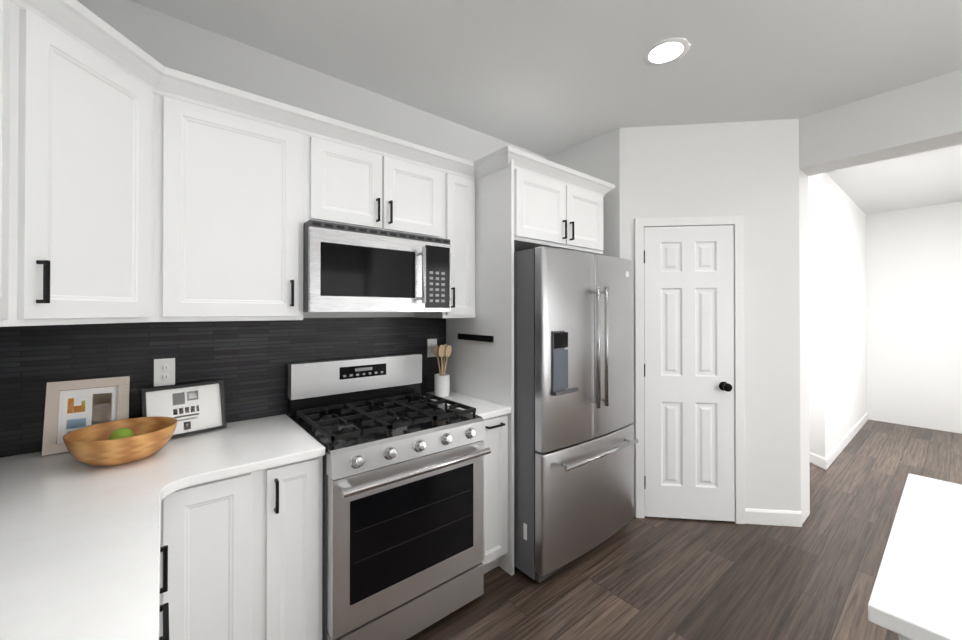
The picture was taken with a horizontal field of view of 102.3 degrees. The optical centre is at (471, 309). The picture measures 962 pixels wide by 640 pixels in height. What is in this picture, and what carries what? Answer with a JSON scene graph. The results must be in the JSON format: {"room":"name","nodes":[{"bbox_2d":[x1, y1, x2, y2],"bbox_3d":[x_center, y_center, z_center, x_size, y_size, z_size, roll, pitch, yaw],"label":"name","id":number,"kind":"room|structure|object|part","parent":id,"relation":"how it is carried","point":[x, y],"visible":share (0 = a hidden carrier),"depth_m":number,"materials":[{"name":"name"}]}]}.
{"room":"kitchen","nodes":[
{"label":"kitchen","id":0,"kind":"room"},
{"bbox_2d":[0,0,546,457],"bbox_3d":[-0.639,0.082,2.336,3.186,2.740,0.160,0,0,-39],"label":"wall","id":1,"kind":"structure","parent":0,"point":[246,362],"depth_m":1.84,"materials":[{"name":"paint"}]},
{"bbox_2d":[0,0,23,326],"bbox_3d":[-1.022,-0.412,0.538,0.336,0.908,0.900,0,0,-39],"label":"upper cabinet","id":2,"kind":"object","parent":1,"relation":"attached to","point":[11,11],"depth_m":1.00,"materials":[{"name":"white wood"}]},
{"bbox_2d":[20,0,159,325],"bbox_3d":[-1.398,-0.408,1.227,0.606,0.908,0.646,0,0,-39],"label":"upper cabinet","id":3,"kind":"object","parent":1,"relation":"attached to","point":[138,184],"depth_m":1.17,"materials":[{"name":"white wood"}]},
{"bbox_2d":[154,358,174,386],"label":"outlet plates","id":4,"kind":"object","parent":1,"relation":"attached to","point":[164,372],"depth_m":1.67,"materials":[{"name":"white plastic"}]},
{"bbox_2d":[0,317,445,457],"bbox_3d":[-1.006,0.306,1.946,2.127,0.519,0.010,0,0,-38],"label":"backsplash","id":5,"kind":"structure","parent":1,"relation":"attached to","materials":[{"name":"tile"}]},
{"bbox_2d":[160,68,307,321],"bbox_3d":[-1.053,-0.405,1.700,0.522,0.908,0.336,0,0,-39],"label":"upper cabinet","id":6,"kind":"object","parent":1,"relation":"attached to","point":[234,165],"depth_m":1.56,"materials":[{"name":"white wood"}]},
{"bbox_2d":[308,112,447,238],"bbox_3d":[-0.553,-0.624,2.099,0.756,0.466,0.336,0,0,-39],"label":"upper cabinet","id":7,"kind":"object","parent":1,"relation":"attached to","point":[357,177],"depth_m":1.93,"materials":[{"name":"white wood"}]},
{"bbox_2d":[303,220,450,311],"bbox_3d":[-0.513,-0.186,2.047,0.750,0.402,0.461,0,0,-39],"label":"microwave","id":8,"kind":"object","parent":7,"relation":"attached to","point":[348,268],"visible":1,"depth_m":1.86,"materials":[{"name":"grey metal"}]},
{"bbox_2d":[427,339,436,356],"label":"outlet plates","id":9,"kind":"object","parent":1,"relation":"attached to","point":[430,342],"depth_m":2.52,"materials":[{"name":"white plastic"}]},
{"bbox_2d":[415,156,479,319],"bbox_3d":[-0.163,-0.401,2.408,0.239,0.908,0.336,0,0,-39],"label":"upper cabinet","id":10,"kind":"object","parent":1,"relation":"attached to","point":[463,177],"depth_m":2.30,"materials":[{"name":"white wood"}]},
{"bbox_2d":[458,333,493,341],"label":"knife strip","id":11,"kind":"object","parent":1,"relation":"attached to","point":[484,338],"depth_m":2.33,"materials":[{"name":"black metal"}]},
{"bbox_2d":[480,148,607,263],"bbox_3d":[0.388,-0.620,2.662,0.897,0.468,0.626,0,0,-39],"label":"upper cabinet","id":12,"kind":"object","parent":1,"relation":"attached to","point":[526,202],"depth_m":2.29,"materials":[{"name":"white wood"}]},
{"bbox_3d":[0.306,-0.834,1.348,2.787,0.080,2.390,0,0,-38],"label":"crown","id":13,"kind":"part","parent":12,"relation":"part of","materials":[{"name":"white wood"}]},
{"bbox_2d":[129,0,961,213],"bbox_3d":[3.180,-1.319,1.331,8.500,0.050,7.400,0,0,-39],"label":"ceiling","id":14,"kind":"structure","parent":0,"point":[546,78],"depth_m":1.99,"materials":[{"name":"white paint"}]},
{"bbox_2d":[643,38,689,65],"bbox_3d":[0.975,-1.287,1.944,0.209,0.004,0.209,0,0,7],"label":"recessed light","id":15,"kind":"object","parent":14,"relation":"in","point":[664,51],"visible":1,"depth_m":1.92,"materials":[{"name":"white paint"}]},
{"bbox_2d":[547,119,809,523],"bbox_3d":[1.474,0.087,3.070,1.075,2.740,1.641,0,0,-39],"label":"wall","id":16,"kind":"structure","parent":0,"point":[753,174],"depth_m":2.64,"materials":[{"name":"white paint"}]},
{"bbox_2d":[644,225,734,521],"bbox_3d":[1.500,0.435,2.678,0.583,2.016,0.013,0,0,6],"label":"pantry door","id":17,"kind":"structure","parent":16,"relation":"in","point":[689,468],"depth_m":2.67,"materials":[{"name":"white paint"}]},
{"bbox_2d":[634,216,744,523],"bbox_3d":[1.500,0.409,2.675,0.513,2.091,0.513,0,0,-39],"label":"door frame","id":18,"kind":"structure","parent":16,"relation":"attached to","point":[737,222],"depth_m":2.65,"materials":[{"name":"white wood"}]},
{"bbox_2d":[407,419,961,639],"bbox_3d":[3.180,1.471,1.314,8.500,0.050,7.400,0,0,-39],"label":"floor","id":19,"kind":"structure","parent":0,"point":[814,576],"depth_m":2.10,"materials":[{"name":"brown wood"}]},
{"bbox_2d":[0,415,324,639],"bbox_3d":[-0.326,0.541,0.299,1.117,0.032,3.408,0,0,-39],"label":"base cabinet","id":20,"kind":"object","parent":19,"relation":"on","point":[217,534],"depth_m":1.25,"materials":[{"name":"white wood"}]},
{"bbox_2d":[42,376,129,455],"bbox_3d":[-1.478,0.403,1.498,0.232,0.257,0.091,0,0,-39],"label":"picture frame","id":21,"kind":"object","parent":20,"relation":"on","point":[71,406],"visible":0.83,"depth_m":1.49,"materials":[{"name":"beige"}]},
{"bbox_2d":[63,416,177,465],"bbox_3d":[-1.235,0.477,1.379,0.302,0.108,0.302,0,0,-39],"label":"fruit bowl","id":22,"kind":"object","parent":20,"relation":"on","point":[118,442],"visible":1,"depth_m":1.34,"materials":[{"name":"brown wood"}]},
{"bbox_2d":[141,380,226,438],"bbox_3d":[-1.212,0.427,1.646,0.071,0.211,0.286,0,0,41],"label":"picture frame","id":23,"kind":"object","parent":20,"relation":"on","point":[194,408],"visible":0.9,"depth_m":1.66,"materials":[{"name":"black"}]},
{"bbox_2d":[288,353,490,639],"bbox_3d":[-0.413,0.862,1.914,0.750,1.176,0.733,0,0,-39],"label":"range","id":24,"kind":"object","parent":19,"relation":"on","point":[403,515],"visible":0.98,"depth_m":1.70,"materials":[{"name":"grey metal"}]},
{"bbox_2d":[424,391,510,573],"bbox_3d":[-0.076,1.011,2.289,0.236,0.884,0.616,0,0,-39],"label":"base cabinet","id":25,"kind":"object","parent":19,"relation":"on","point":[495,418],"depth_m":2.07,"materials":[{"name":"white wood"}]},
{"bbox_2d":[433,344,451,396],"bbox_3d":[-0.180,0.378,2.418,0.103,0.318,0.096,0,0,-39],"label":"utensil crock","id":26,"kind":"object","parent":25,"relation":"on","point":[441,383],"visible":0.94,"depth_m":2.39,"materials":[{"name":"white ceramic"}]},
{"bbox_2d":[514,246,638,582],"bbox_3d":[0.495,0.566,2.543,0.902,1.775,0.882,0,0,-39],"label":"fridge","id":27,"kind":"object","parent":19,"relation":"on","point":[574,441],"visible":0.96,"depth_m":2.12,"materials":[{"name":"grey metal"}]},
{"bbox_2d":[868,473,961,639],"bbox_3d":[1.981,0.980,-0.181,0.904,0.915,2.948,0,0,-39],"label":"kitchen island","id":28,"kind":"object","parent":19,"relation":"on","point":[916,593],"visible":1,"depth_m":0.79,"materials":[{"name":"white"}]},
{"bbox_2d":[799,69,961,175],"bbox_3d":[3.897,0.072,0.685,0.250,2.740,5.109,0,0,-39],"label":"wall","id":29,"kind":"structure","parent":0,"point":[921,116],"depth_m":2.31,"materials":[{"name":"white paint"}]},
{"bbox_2d":[808,173,961,457],"bbox_3d":[4.874,0.085,2.798,3.910,2.740,7.200,0,0,-39],"label":"wall","id":30,"kind":"structure","parent":0,"point":[885,296],"depth_m":4.70,"materials":[{"name":"white paint"}]},
{"bbox_2d":[809,452,823,468],"bbox_3d":[3.279,1.417,4.766,1.644,0.100,1.838,0,0,-39],"label":"baseboard","id":31,"kind":"structure","parent":30,"relation":"attached to","point":[818,460],"depth_m":3.62,"materials":[{"name":"white paint"}]},
{"bbox_2d":[835,334,837,345],"bbox_3d":[3.659,0.304,3.884,0.120,0.115,0.006,0,0,-38],"label":"switch","id":32,"kind":"object","parent":30,"relation":"attached to","point":[836,335],"depth_m":3.87,"materials":[{"name":"white plastic"}]},
{"bbox_2d":[824,412,867,469],"bbox_3d":[4.253,1.415,4.347,2.645,0.100,0.015,0,0,-39],"label":"baseboard","id":33,"kind":"structure","parent":30,"relation":"attached to","point":[828,460],"depth_m":4.08,"materials":[{"name":"white paint"}]}
]}

